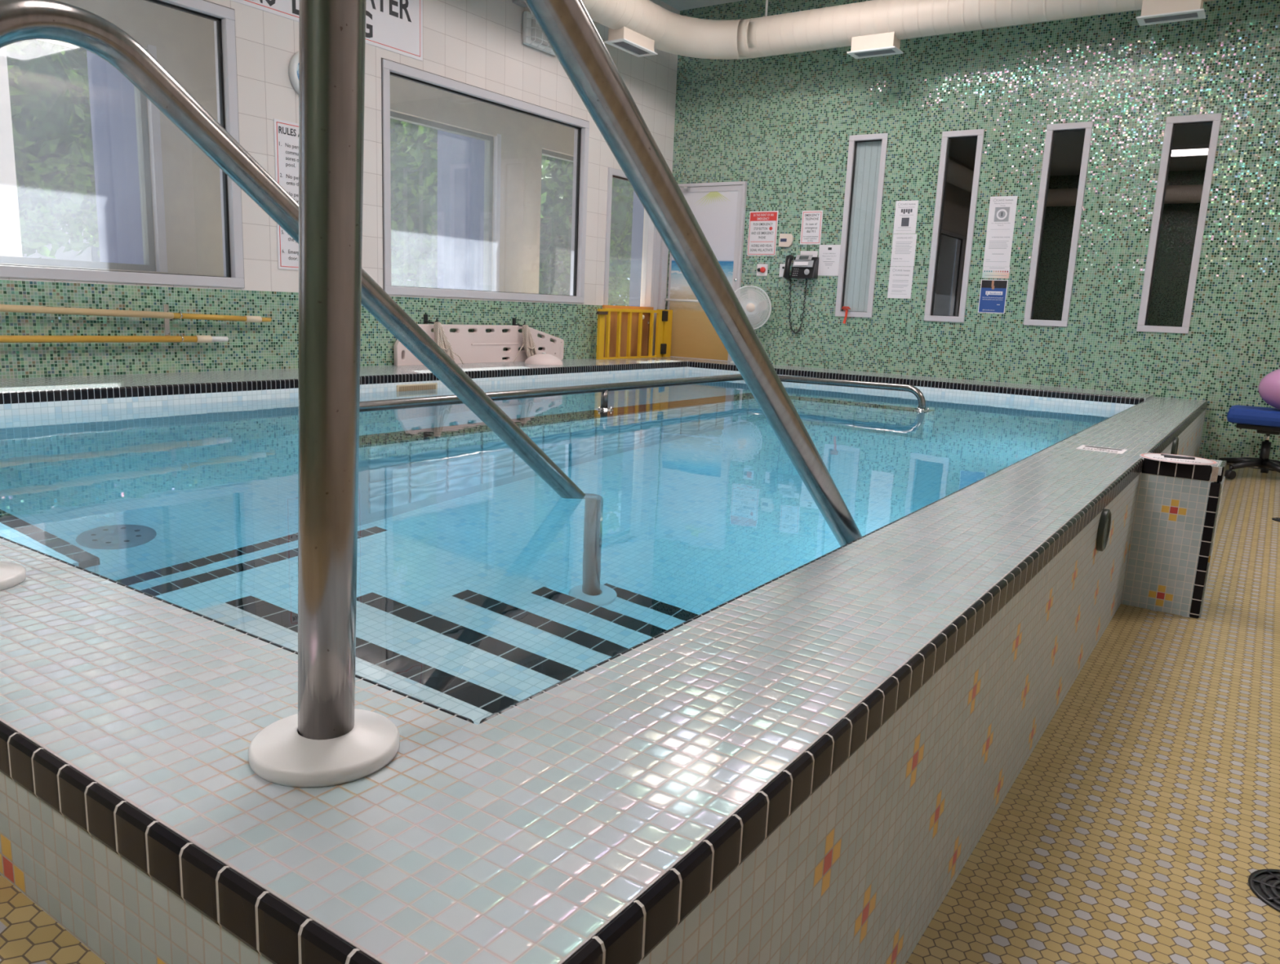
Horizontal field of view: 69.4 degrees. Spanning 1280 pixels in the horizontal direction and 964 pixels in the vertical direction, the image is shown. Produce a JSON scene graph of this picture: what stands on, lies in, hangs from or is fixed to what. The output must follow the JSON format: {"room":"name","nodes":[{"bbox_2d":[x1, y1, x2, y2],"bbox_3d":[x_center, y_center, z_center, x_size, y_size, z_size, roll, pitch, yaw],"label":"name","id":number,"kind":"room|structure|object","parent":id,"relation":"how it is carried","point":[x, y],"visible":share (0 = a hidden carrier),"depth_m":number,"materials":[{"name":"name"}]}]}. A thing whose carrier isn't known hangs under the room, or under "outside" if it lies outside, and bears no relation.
{"room":"indoor swimming pool","nodes":[
{"label":"indoor swimming pool","id":0,"kind":"room"},
{"bbox_2d":[0,874,106,963],"bbox_3d":[-1.927,0.532,1.297,3.320,0.385,0.978,10,13,33],"label":"floor","id":1,"kind":"structure","parent":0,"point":[28,935],"depth_m":0.94,"materials":[{"name":"tile"}]},
{"bbox_2d":[0,0,574,293],"bbox_3d":[-2.915,-1.666,5.023,0.120,3.985,12.300,10,13,33],"label":"wall","id":2,"kind":"structure","parent":0,"point":[184,42],"depth_m":5.48,"materials":[{"name":"white paint"}]},
{"bbox_2d":[0,44,168,272],"bbox_3d":[-3.284,-1.684,4.444,0.104,1.215,1.945,10,13,33],"label":"window","id":3,"kind":"structure","parent":2,"relation":"in","point":[140,100],"depth_m":5.19,"materials":[{"name":"metal"}]},
{"bbox_2d":[86,49,143,264],"bbox_3d":[-3.023,-1.594,5.490,0.550,3.050,0.120,10,13,33],"label":"curtain","id":4,"kind":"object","parent":2,"relation":"attached to","point":[112,95],"depth_m":5.40,"materials":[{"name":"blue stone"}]},
{"bbox_2d":[390,111,501,291],"bbox_3d":[-1.739,-2.019,6.673,0.104,1.255,2.010,10,13,33],"label":"window","id":5,"kind":"structure","parent":2,"relation":"in","point":[488,157],"depth_m":7.41,"materials":[{"name":"metal"}]},
{"bbox_2d":[437,129,484,290],"bbox_3d":[-1.459,-1.953,7.742,0.550,3.050,0.120,10,13,33],"label":"curtain","id":6,"kind":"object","parent":2,"relation":"attached to","point":[460,158],"depth_m":7.64,"materials":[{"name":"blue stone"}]},
{"bbox_2d":[542,149,573,162],"bbox_3d":[-0.246,-2.265,8.848,0.104,1.455,2.285,10,13,33],"label":"window","id":7,"kind":"structure","parent":2,"relation":"in","point":[545,153],"depth_m":8.01,"materials":[{"name":"metal"}]},
{"bbox_2d":[629,190,644,306],"bbox_3d":[0.136,-2.311,9.996,0.500,3.050,0.120,10,13,33],"label":"wall fin","id":8,"kind":"structure","parent":2,"relation":"attached to","point":[637,207],"depth_m":10.01,"materials":[{"name":"white paint"}]},
{"bbox_2d":[0,0,679,378],"bbox_3d":[-2.814,-1.648,4.149,0.130,3.685,10.985,10,13,33],"label":"wall","id":9,"kind":"structure","parent":0,"point":[478,43],"depth_m":5.33,"materials":[{"name":"white tile"}]},
{"bbox_2d":[0,0,244,288],"bbox_3d":[-2.781,-1.647,4.161,0.112,1.431,2.075,10,13,33],"label":"window","id":10,"kind":"structure","parent":9,"relation":"in","point":[224,17],"depth_m":4.87,"materials":[{"name":"metal"}]},
{"bbox_2d":[163,304,183,343],"bbox_3d":[-2.407,-0.816,4.776,0.085,0.197,0.056,10,13,33],"label":"bracket","id":11,"kind":"object","parent":9,"relation":"attached to","point":[166,326],"visible":0.82,"depth_m":4.78,"materials":[{"name":"metal"}]},
{"bbox_2d":[0,335,228,342],"bbox_3d":[-3.200,-0.558,3.622,0.040,0.049,3.407,10,13,33],"label":"pole","id":12,"kind":"object","parent":11,"relation":"attached to","point":[3,339],"visible":1,"depth_m":4.49,"materials":[{"name":"yellow plastic"}]},
{"bbox_2d":[0,304,271,322],"bbox_3d":[-3.006,-0.742,3.866,0.036,0.117,3.274,10,13,33],"label":"pole","id":13,"kind":"object","parent":11,"relation":"attached to","point":[3,308],"visible":1,"depth_m":4.53,"materials":[{"name":"plastic"}]},
{"bbox_2d":[231,0,299,22],"bbox_3d":[-2.014,-2.594,4.982,0.005,0.113,0.412,10,13,33],"label":"wall sign","id":14,"kind":"object","parent":9,"relation":"attached to","point":[289,9],"depth_m":5.05,"materials":[{"name":"white paper"}]},
{"bbox_2d":[273,118,298,270],"bbox_3d":[-1.884,-1.648,5.419,0.005,0.812,0.560,10,13,33],"label":"sign","id":15,"kind":"object","parent":9,"relation":"attached to","point":[286,133],"visible":0.16,"depth_m":5.24,"materials":[{"name":"white paper"}]},
{"bbox_2d":[288,51,298,94],"bbox_3d":[-1.867,-2.304,5.249,0.036,0.270,0.270,10,13,33],"label":"wall clock","id":16,"kind":"object","parent":9,"relation":"attached to","point":[293,68],"visible":0.19,"depth_m":5.15,"materials":[{"name":"white plastic"}]},
{"bbox_2d":[365,0,422,61],"bbox_3d":[-1.507,-2.831,5.682,0.005,0.360,0.445,10,13,33],"label":"wall sign","id":17,"kind":"object","parent":9,"relation":"attached to","point":[395,26],"depth_m":5.70,"materials":[{"name":"white paper"}]},
{"bbox_2d":[423,314,437,324],"bbox_3d":[-1.396,-1.089,6.192,0.118,0.062,0.030,10,13,33],"label":"wall hook","id":18,"kind":"object","parent":9,"relation":"attached to","point":[425,316],"visible":1,"depth_m":6.21,"materials":[{"name":"black metal"}]},
{"bbox_2d":[433,321,463,364],"bbox_3d":[-1.292,-0.933,6.285,0.061,0.307,0.255,10,13,33],"label":"rope","id":19,"kind":"object","parent":18,"relation":"hanging from","point":[441,340],"visible":0.64,"depth_m":6.21,"materials":[{"name":"beige fabric"}]},
{"bbox_2d":[381,57,589,302],"bbox_3d":[-1.058,-2.035,6.643,0.112,1.416,2.077,10,13,33],"label":"window","id":20,"kind":"structure","parent":9,"relation":"in","point":[581,126],"depth_m":6.55,"materials":[{"name":"metal"}]},
{"bbox_2d":[512,318,525,326],"bbox_3d":[-0.900,-1.192,6.910,0.118,0.062,0.030,10,13,33],"label":"wall hook","id":21,"kind":"object","parent":9,"relation":"attached to","point":[513,319],"visible":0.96,"depth_m":6.93,"materials":[{"name":"black metal"}]},
{"bbox_2d":[513,324,537,362],"bbox_3d":[-0.855,-1.028,6.916,0.061,0.294,0.276,10,13,33],"label":"rope","id":22,"kind":"object","parent":21,"relation":"hanging from","point":[528,342],"visible":0.77,"depth_m":6.92,"materials":[{"name":"beige fabric"}]},
{"bbox_2d":[512,0,527,7],"bbox_3d":[-0.839,-3.406,6.496,0.050,0.100,0.120,10,13,33],"label":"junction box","id":23,"kind":"object","parent":9,"relation":"attached to","point":[520,2],"visible":0.8,"depth_m":6.48,"materials":[{"name":"grey metal"}]},
{"bbox_2d":[522,10,555,56],"bbox_3d":[-0.695,-3.250,6.704,0.103,0.235,0.384,10,13,33],"label":"lamp","id":24,"kind":"object","parent":9,"relation":"attached to","point":[533,36],"visible":0.48,"depth_m":6.60,"materials":[{"name":"white plastic"}]},
{"bbox_2d":[602,167,656,357],"bbox_3d":[-0.128,-1.673,8.115,0.110,1.975,0.750,10,13,33],"label":"door","id":25,"kind":"structure","parent":9,"relation":"in","point":[650,231],"depth_m":8.26,"materials":[{"name":"metal"}]},
{"bbox_2d":[648,229,667,355],"bbox_3d":[0.147,-1.919,8.455,0.120,1.595,0.180,10,13,33],"label":"trim","id":26,"kind":"structure","parent":9,"relation":"attached to","point":[661,250],"depth_m":8.44,"materials":[{"name":"metal"}]},
{"bbox_2d":[660,0,744,10],"bbox_3d":[0.503,-2.962,1.679,7.879,0.100,10.855,10,13,33],"label":"ceiling","id":27,"kind":"structure","parent":0,"point":[680,5],"depth_m":7.91,"materials":[{"name":"paint"}]},
{"bbox_2d":[581,0,1214,59],"bbox_3d":[0.430,-2.651,1.877,6.815,0.589,9.901,10,13,33],"label":"air duct","id":28,"kind":"object","parent":27,"relation":"hanging from","point":[835,26],"visible":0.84,"depth_m":6.72,"materials":[{"name":"white metal"}]},
{"bbox_2d":[604,26,657,57],"bbox_3d":[-0.061,-3.326,6.927,0.180,0.150,0.444,10,13,33],"label":"air diffuser","id":29,"kind":"object","parent":28,"relation":"attached to","point":[625,39],"visible":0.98,"depth_m":6.87,"materials":[{"name":"beige paint"}]},
{"bbox_2d":[613,41,648,54],"bbox_3d":[-0.064,-3.260,6.939,0.103,0.008,0.370,10,13,33],"label":"grille","id":30,"kind":"object","parent":29,"relation":"attached to","point":[627,46],"depth_m":6.94,"materials":[{"name":"grey metal"}]},
{"bbox_2d":[846,31,903,58],"bbox_3d":[1.727,-3.218,6.771,0.364,0.150,0.180,10,13,33],"label":"air diffuser","id":31,"kind":"object","parent":28,"relation":"attached to","point":[886,43],"visible":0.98,"depth_m":6.73,"materials":[{"name":"beige paint"}]},
{"bbox_2d":[855,48,895,56],"bbox_3d":[1.724,-3.152,6.783,0.290,0.008,0.103,10,13,33],"label":"grille","id":32,"kind":"object","parent":31,"relation":"attached to","point":[883,51],"depth_m":6.78,"materials":[{"name":"grey metal"}]},
{"bbox_2d":[1136,0,1205,26],"bbox_3d":[3.296,-2.950,5.724,0.364,0.150,0.180,10,13,33],"label":"air diffuser","id":33,"kind":"object","parent":28,"relation":"attached to","point":[1153,11],"visible":1,"depth_m":5.70,"materials":[{"name":"beige paint"}]},
{"bbox_2d":[1143,13,1198,22],"bbox_3d":[3.293,-2.885,5.736,0.290,0.008,0.103,10,13,33],"label":"grille","id":34,"kind":"object","parent":33,"relation":"attached to","point":[1182,16],"depth_m":5.74,"materials":[{"name":"grey metal"}]},
{"bbox_2d":[846,142,878,308],"bbox_3d":[4.177,-2.016,7.428,7.879,3.785,2.380,10,13,33],"label":"wall","id":35,"kind":"structure","parent":0,"point":[860,143],"depth_m":9.91,"materials":[{"name":"paint"}]},
{"bbox_2d":[666,0,1279,461],"bbox_3d":[3.550,-1.790,6.365,7.879,3.685,0.120,10,13,33],"label":"wall","id":36,"kind":"structure","parent":0,"point":[782,126],"depth_m":6.75,"materials":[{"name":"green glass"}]},
{"bbox_2d":[664,181,746,361],"bbox_3d":[0.557,-1.869,8.322,0.776,1.582,0.096,10,13,33],"label":"door","id":37,"kind":"structure","parent":36,"relation":"in","point":[718,209],"depth_m":8.26,"materials":[{"name":"metal"}]},
{"bbox_2d":[756,263,768,275],"bbox_3d":[1.054,-1.835,7.999,0.100,0.100,0.030,10,13,33],"label":"button","id":38,"kind":"object","parent":36,"relation":"attached to","point":[762,268],"visible":1,"depth_m":7.99,"materials":[{"name":"red plastic"}]},
{"bbox_2d":[746,210,778,255],"bbox_3d":[1.055,-2.141,7.964,0.272,0.370,0.006,10,13,33],"label":"sign","id":39,"kind":"object","parent":36,"relation":"attached to","point":[762,225],"visible":1,"depth_m":7.96,"materials":[{"name":"white paper"}]},
{"bbox_2d":[778,263,785,276],"bbox_3d":[1.223,-1.806,7.891,0.074,0.110,0.022,10,13,33],"label":"wall switch","id":40,"kind":"object","parent":36,"relation":"attached to","point":[782,266],"visible":0.67,"depth_m":7.90,"materials":[{"name":"white plastic"}]},
{"bbox_2d":[778,233,793,247],"bbox_3d":[1.237,-2.049,7.839,0.126,0.112,0.027,10,13,33],"label":"thermostat","id":41,"kind":"object","parent":36,"relation":"attached to","point":[785,240],"visible":1,"depth_m":7.83,"materials":[{"name":"beige plastic"}]},
{"bbox_2d":[782,253,818,333],"bbox_3d":[1.334,-1.578,7.778,0.264,0.659,0.140,10,13,33],"label":"wall phone","id":42,"kind":"object","parent":36,"relation":"attached to","point":[804,266],"visible":1,"depth_m":7.73,"materials":[{"name":"black plastic"}]},
{"bbox_2d":[795,254,812,260],"bbox_3d":[1.368,-1.872,7.712,0.140,0.045,0.032,10,13,33],"label":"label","id":43,"kind":"object","parent":42,"relation":"attached to","point":[799,257],"depth_m":7.70,"materials":[{"name":"white paper"}]},
{"bbox_2d":[800,251,817,257],"bbox_3d":[1.415,-1.886,7.756,0.155,0.100,0.002,10,13,33],"label":"paper notice","id":44,"kind":"object","parent":36,"relation":"attached to","point":[815,254],"visible":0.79,"depth_m":7.74,"materials":[{"name":"white paper"}]},
{"bbox_2d":[800,210,822,244],"bbox_3d":[1.428,-2.120,7.708,0.184,0.272,0.005,10,13,33],"label":"sign","id":45,"kind":"object","parent":36,"relation":"attached to","point":[811,220],"visible":1,"depth_m":7.71,"materials":[{"name":"white paper"}]},
{"bbox_2d":[817,244,840,275],"bbox_3d":[1.566,-1.836,7.659,0.190,0.250,0.003,10,13,33],"label":"paper notice","id":46,"kind":"object","parent":36,"relation":"attached to","point":[828,255],"visible":1,"depth_m":7.66,"materials":[{"name":"white paper"}]},
{"bbox_2d":[835,133,888,317],"bbox_3d":[1.808,-2.063,7.505,0.317,1.429,0.102,10,13,33],"label":"window","id":47,"kind":"structure","parent":36,"relation":"in","point":[879,140],"depth_m":7.50,"materials":[{"name":"metal"}]},
{"bbox_2d":[841,306,850,324],"bbox_3d":[1.689,-1.373,7.606,0.079,0.144,0.023,10,13,33],"label":"ribbon","id":48,"kind":"object","parent":47,"relation":"attached to","point":[844,308],"visible":1,"depth_m":7.60,"materials":[{"name":"fabric"}]},
{"bbox_2d":[843,141,881,311],"bbox_3d":[1.816,-2.064,7.516,0.230,1.343,0.006,10,13,33],"label":"blind","id":49,"kind":"object","parent":47,"relation":"attached to","point":[861,181],"depth_m":7.52,"materials":[{"name":"white fabric"}]},
{"bbox_2d":[887,266,913,298],"bbox_3d":[2.069,-1.585,7.350,0.190,0.247,0.003,10,13,33],"label":"paper notice","id":50,"kind":"object","parent":36,"relation":"attached to","point":[900,278],"visible":1,"depth_m":7.35,"materials":[{"name":"grey paper"}]},
{"bbox_2d":[890,234,916,266],"bbox_3d":[2.081,-1.830,7.303,0.190,0.249,0.003,10,13,33],"label":"paper notice","id":51,"kind":"object","parent":36,"relation":"attached to","point":[904,246],"visible":1,"depth_m":7.30,"materials":[{"name":"grey paper"}]},
{"bbox_2d":[893,200,918,233],"bbox_3d":[2.086,-2.079,7.259,0.178,0.250,0.003,10,13,33],"label":"paper notice","id":52,"kind":"object","parent":36,"relation":"attached to","point":[906,211],"visible":1,"depth_m":7.26,"materials":[{"name":"grey paper"}]},
{"bbox_2d":[901,217,909,226],"bbox_3d":[2.084,-2.042,7.266,0.060,0.066,0.001,10,13,33],"label":"picture","id":53,"kind":"object","parent":52,"relation":"on","point":[904,221],"depth_m":7.27},
{"bbox_2d":[901,208,912,213],"bbox_3d":[2.090,-2.121,7.249,0.088,0.036,0.001,10,13,33],"label":"picture","id":54,"kind":"object","parent":52,"relation":"on","point":[903,211],"depth_m":7.25},
{"bbox_2d":[924,128,984,322],"bbox_3d":[2.418,-1.948,7.100,0.308,1.415,0.102,10,13,33],"label":"window","id":55,"kind":"structure","parent":36,"relation":"in","point":[961,151],"depth_m":7.08,"materials":[{"name":"metal"}]},
{"bbox_2d":[977,279,1008,313],"bbox_3d":[2.659,-1.399,6.969,0.195,0.247,0.004,10,13,33],"label":"poster","id":56,"kind":"object","parent":36,"relation":"attached to","point":[993,294],"visible":1,"depth_m":6.97,"materials":[{"name":"blue paper"}]},
{"bbox_2d":[982,266,1009,278],"bbox_3d":[2.669,-1.571,6.935,0.194,0.085,0.003,10,13,33],"label":"chart","id":57,"kind":"object","parent":36,"relation":"attached to","point":[988,272],"visible":1,"depth_m":6.93,"materials":[{"name":"white paper"}]},
{"bbox_2d":[982,231,1013,266],"bbox_3d":[2.674,-1.739,6.905,0.191,0.255,0.003,10,13,33],"label":"paper notice","id":58,"kind":"object","parent":36,"relation":"attached to","point":[997,251],"visible":1,"depth_m":6.90,"materials":[{"name":"grey paper"}]},
{"bbox_2d":[986,195,1017,231],"bbox_3d":[2.684,-1.988,6.858,0.194,0.252,0.003,10,13,33],"label":"paper notice","id":59,"kind":"object","parent":36,"relation":"attached to","point":[1002,209],"visible":1,"depth_m":6.86,"materials":[{"name":"grey paper"}]},
{"bbox_2d":[993,207,1009,222],"bbox_3d":[2.684,-1.984,6.858,0.104,0.104,0.001,10,13,33],"label":"picture","id":60,"kind":"object","parent":59,"relation":"attached to","point":[1000,214],"depth_m":6.86},
{"bbox_2d":[1023,121,1093,327],"bbox_3d":[3.028,-1.845,6.693,0.301,1.415,0.102,10,13,33],"label":"window","id":61,"kind":"structure","parent":36,"relation":"in","point":[1067,145],"depth_m":6.67,"materials":[{"name":"metal"}]},
{"bbox_2d":[1136,113,1222,333],"bbox_3d":[3.654,-1.732,6.277,0.314,1.419,0.102,10,13,33],"label":"window","id":62,"kind":"structure","parent":36,"relation":"in","point":[1189,145],"depth_m":6.25,"materials":[{"name":"metal"}]},
{"bbox_2d":[905,464,1279,963],"bbox_3d":[0.349,0.535,2.343,7.679,0.145,10.655,10,13,33],"label":"floor","id":63,"kind":"structure","parent":0,"point":[1136,826],"depth_m":2.02,"materials":[{"name":"yellow tile"}]},
{"bbox_2d":[0,356,1222,963],"bbox_3d":[0.133,0.275,4.702,4.657,1.386,6.989,10,13,33],"label":"surround","id":64,"kind":"object","parent":63,"relation":"on","point":[803,767],"visible":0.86,"depth_m":1.06,"materials":[{"name":"tile"}]},
{"bbox_2d":[0,0,585,591],"bbox_3d":[-0.585,0.148,2.100,0.147,1.944,1.754,10,13,33],"label":"pool handrail","id":65,"kind":"object","parent":64,"relation":"on","point":[20,20],"visible":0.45,"depth_m":1.60,"materials":[{"name":"silver metal"}]},
{"bbox_2d":[396,382,437,391],"bbox_3d":[-1.322,-0.551,5.495,0.007,0.062,0.316,10,13,33],"label":"grille","id":66,"kind":"object","parent":64,"relation":"attached to","point":[433,385],"visible":0.57,"depth_m":5.49,"materials":[{"name":"beige plastic"}]},
{"bbox_2d":[393,324,564,365],"bbox_3d":[-1.102,-0.999,6.695,0.041,0.270,1.708,10,13,33],"label":"board","id":67,"kind":"object","parent":64,"relation":"on","point":[478,346],"visible":0.78,"depth_m":6.66,"materials":[{"name":"white plastic"}]},
{"bbox_2d":[524,352,562,364],"bbox_3d":[-0.711,-0.916,6.842,0.280,0.083,0.280,10,13,33],"label":"float","id":68,"kind":"object","parent":64,"relation":"on","point":[543,358],"visible":1,"depth_m":6.75,"materials":[{"name":"white plastic"}]},
{"bbox_2d":[248,0,862,787],"bbox_3d":[0.128,0.252,1.622,0.147,1.980,1.754,10,13,33],"label":"pool handrail","id":69,"kind":"object","parent":64,"relation":"on","point":[335,743],"visible":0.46,"depth_m":0.89,"materials":[{"name":"silver metal"}]},
{"bbox_2d":[0,372,1121,724],"bbox_3d":[0.084,0.299,4.638,3.544,1.220,6.194,10,13,33],"label":"pool water","id":70,"kind":"object","parent":64,"relation":"in","point":[482,588],"visible":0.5,"depth_m":2.48,"materials":[{"name":"blue liquid"}]},
{"bbox_2d":[595,307,672,359],"bbox_3d":[-0.035,-1.290,8.080,0.052,0.445,1.160,10,13,33],"label":"gate","id":71,"kind":"object","parent":64,"relation":"on","point":[664,317],"visible":0.97,"depth_m":8.12,"materials":[{"name":"yellow paint"}]},
{"bbox_2d":[730,285,771,363],"bbox_3d":[0.928,-1.340,7.898,0.323,0.661,0.295,10,13,33],"label":"pedestal fan","id":72,"kind":"object","parent":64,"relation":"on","point":[752,308],"visible":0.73,"depth_m":7.82,"materials":[{"name":"white plastic"}]},
{"bbox_2d":[1075,444,1127,453],"bbox_3d":[1.779,-0.126,3.562,0.160,0.002,0.144,10,13,33],"label":"sticker","id":73,"kind":"object","parent":64,"relation":"on","point":[1082,446],"visible":1,"depth_m":3.55,"materials":[{"name":"white paper"}]},
{"bbox_2d":[1096,508,1111,551],"bbox_3d":[1.353,0.140,2.697,0.018,0.124,0.124,10,13,33],"label":"wall plate","id":74,"kind":"object","parent":64,"relation":"attached to","point":[1104,527],"visible":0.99,"depth_m":2.66,"materials":[{"name":"grey metal"}]},
{"bbox_2d":[1170,436,1178,454],"bbox_3d":[2.567,-0.156,4.441,0.018,0.124,0.124,10,13,33],"label":"wall plate","id":75,"kind":"object","parent":64,"relation":"attached to","point":[1175,444],"visible":0.61,"depth_m":4.40,"materials":[{"name":"silver metal"}]},
{"bbox_2d":[1120,452,1226,618],"bbox_3d":[1.982,0.190,3.434,0.258,0.556,0.212,10,13,33],"label":"tiled half wall","id":76,"kind":"structure","parent":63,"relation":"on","point":[1177,507],"depth_m":3.35,"materials":[{"name":"tile"}]},
{"bbox_2d":[1139,453,1217,465],"bbox_3d":[1.969,-0.087,3.384,0.250,0.012,0.250,10,13,33],"label":"marker","id":77,"kind":"object","parent":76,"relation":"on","point":[1179,459],"visible":1,"depth_m":3.38,"materials":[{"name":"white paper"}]},
{"bbox_2d":[1218,404,1279,479],"bbox_3d":[3.914,-0.237,5.772,0.538,0.434,0.522,10,13,33],"label":"stool","id":78,"kind":"object","parent":63,"relation":"on","point":[1266,420],"visible":0.9,"depth_m":5.68,"materials":[{"name":"blue fabric"}]},
{"bbox_2d":[1258,368,1279,409],"bbox_3d":[3.978,-0.566,5.618,0.370,0.274,0.370,10,13,33],"label":"exercise ball","id":79,"kind":"object","parent":78,"relation":"on","point":[1269,385],"visible":1,"depth_m":5.59,"materials":[{"name":"pink plastic"}]},
{"bbox_2d":[1226,463,1274,471],"bbox_3d":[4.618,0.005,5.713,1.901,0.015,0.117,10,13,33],"label":"baseboard","id":80,"kind":"structure","parent":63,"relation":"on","point":[1226,464],"depth_m":6.11,"materials":[{"name":"black plastic"}]},
{"bbox_2d":[1248,868,1279,911],"bbox_3d":[1.222,0.765,1.706,0.170,0.007,0.170,10,13,33],"label":"floor drain","id":81,"kind":"object","parent":63,"relation":"on","point":[1264,884],"visible":1,"depth_m":1.73,"materials":[{"name":"black plastic"}]},
{"bbox_2d":[1271,517,1279,521],"bbox_3d":[3.334,0.198,4.775,0.120,0.006,0.120,10,13,33],"label":"floor drain","id":82,"kind":"object","parent":63,"relation":"on","point":[1277,519],"visible":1,"depth_m":4.79,"materials":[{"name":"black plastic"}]},
{"bbox_3d":[-15.823,-2.840,17.543,35.230,0.100,70.000,10,13,33],"label":"ground","id":83,"kind":"structure","parent":0,"visible":0},
{"bbox_2d":[0,45,22,257],"bbox_3d":[-4.314,-2.279,6.118,0.200,4.050,0.220,10,13,33],"label":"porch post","id":84,"kind":"object","parent":83,"relation":"on","point":[10,227],"visible":0.2,"depth_m":6.16,"materials":[{"name":"white paint"}]},
{"bbox_2d":[5,39,99,258],"bbox_3d":[-7.965,-3.981,11.493,3.784,5.078,4.602,10,13,33],"label":"tree","id":85,"kind":"object","parent":83,"relation":"on","point":[48,79],"visible":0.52,"depth_m":10.70,"materials":[{"name":"green plant"}]},
{"bbox_2d":[21,224,411,283],"bbox_3d":[-11.313,-3.776,14.262,3.400,3.350,26.400,10,13,33],"label":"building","id":86,"kind":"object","parent":83,"relation":"on","point":[90,254],"visible":0.02,"depth_m":14.87,"materials":[{"name":"white"}]},
{"bbox_2d":[390,118,546,288],"bbox_3d":[-2.661,-3.693,12.229,2.401,4.696,3.064,10,13,33],"label":"tree","id":87,"kind":"object","parent":83,"relation":"on","point":[413,147],"visible":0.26,"depth_m":11.32,"materials":[{"name":"green plant"}]},
{"bbox_2d":[538,155,633,306],"bbox_3d":[-1.246,-4.481,15.998,2.957,4.960,3.850,10,13,33],"label":"tree","id":88,"kind":"object","parent":83,"relation":"on","point":[555,238],"visible":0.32,"depth_m":15.15,"materials":[{"name":"green plant"}]},
{"bbox_3d":[0.271,0.289,4.676,1.240,1.182,3.550,10,13,33],"label":"divider","id":89,"kind":"object","parent":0,"visible":0},
{"bbox_2d":[359,373,929,412],"bbox_3d":[0.274,-0.363,4.527,1.261,0.158,3.456,10,13,33],"label":"grab rail","id":90,"kind":"object","parent":89,"relation":"on","point":[423,402],"visible":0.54,"depth_m":4.86,"materials":[{"name":"silver metal"}]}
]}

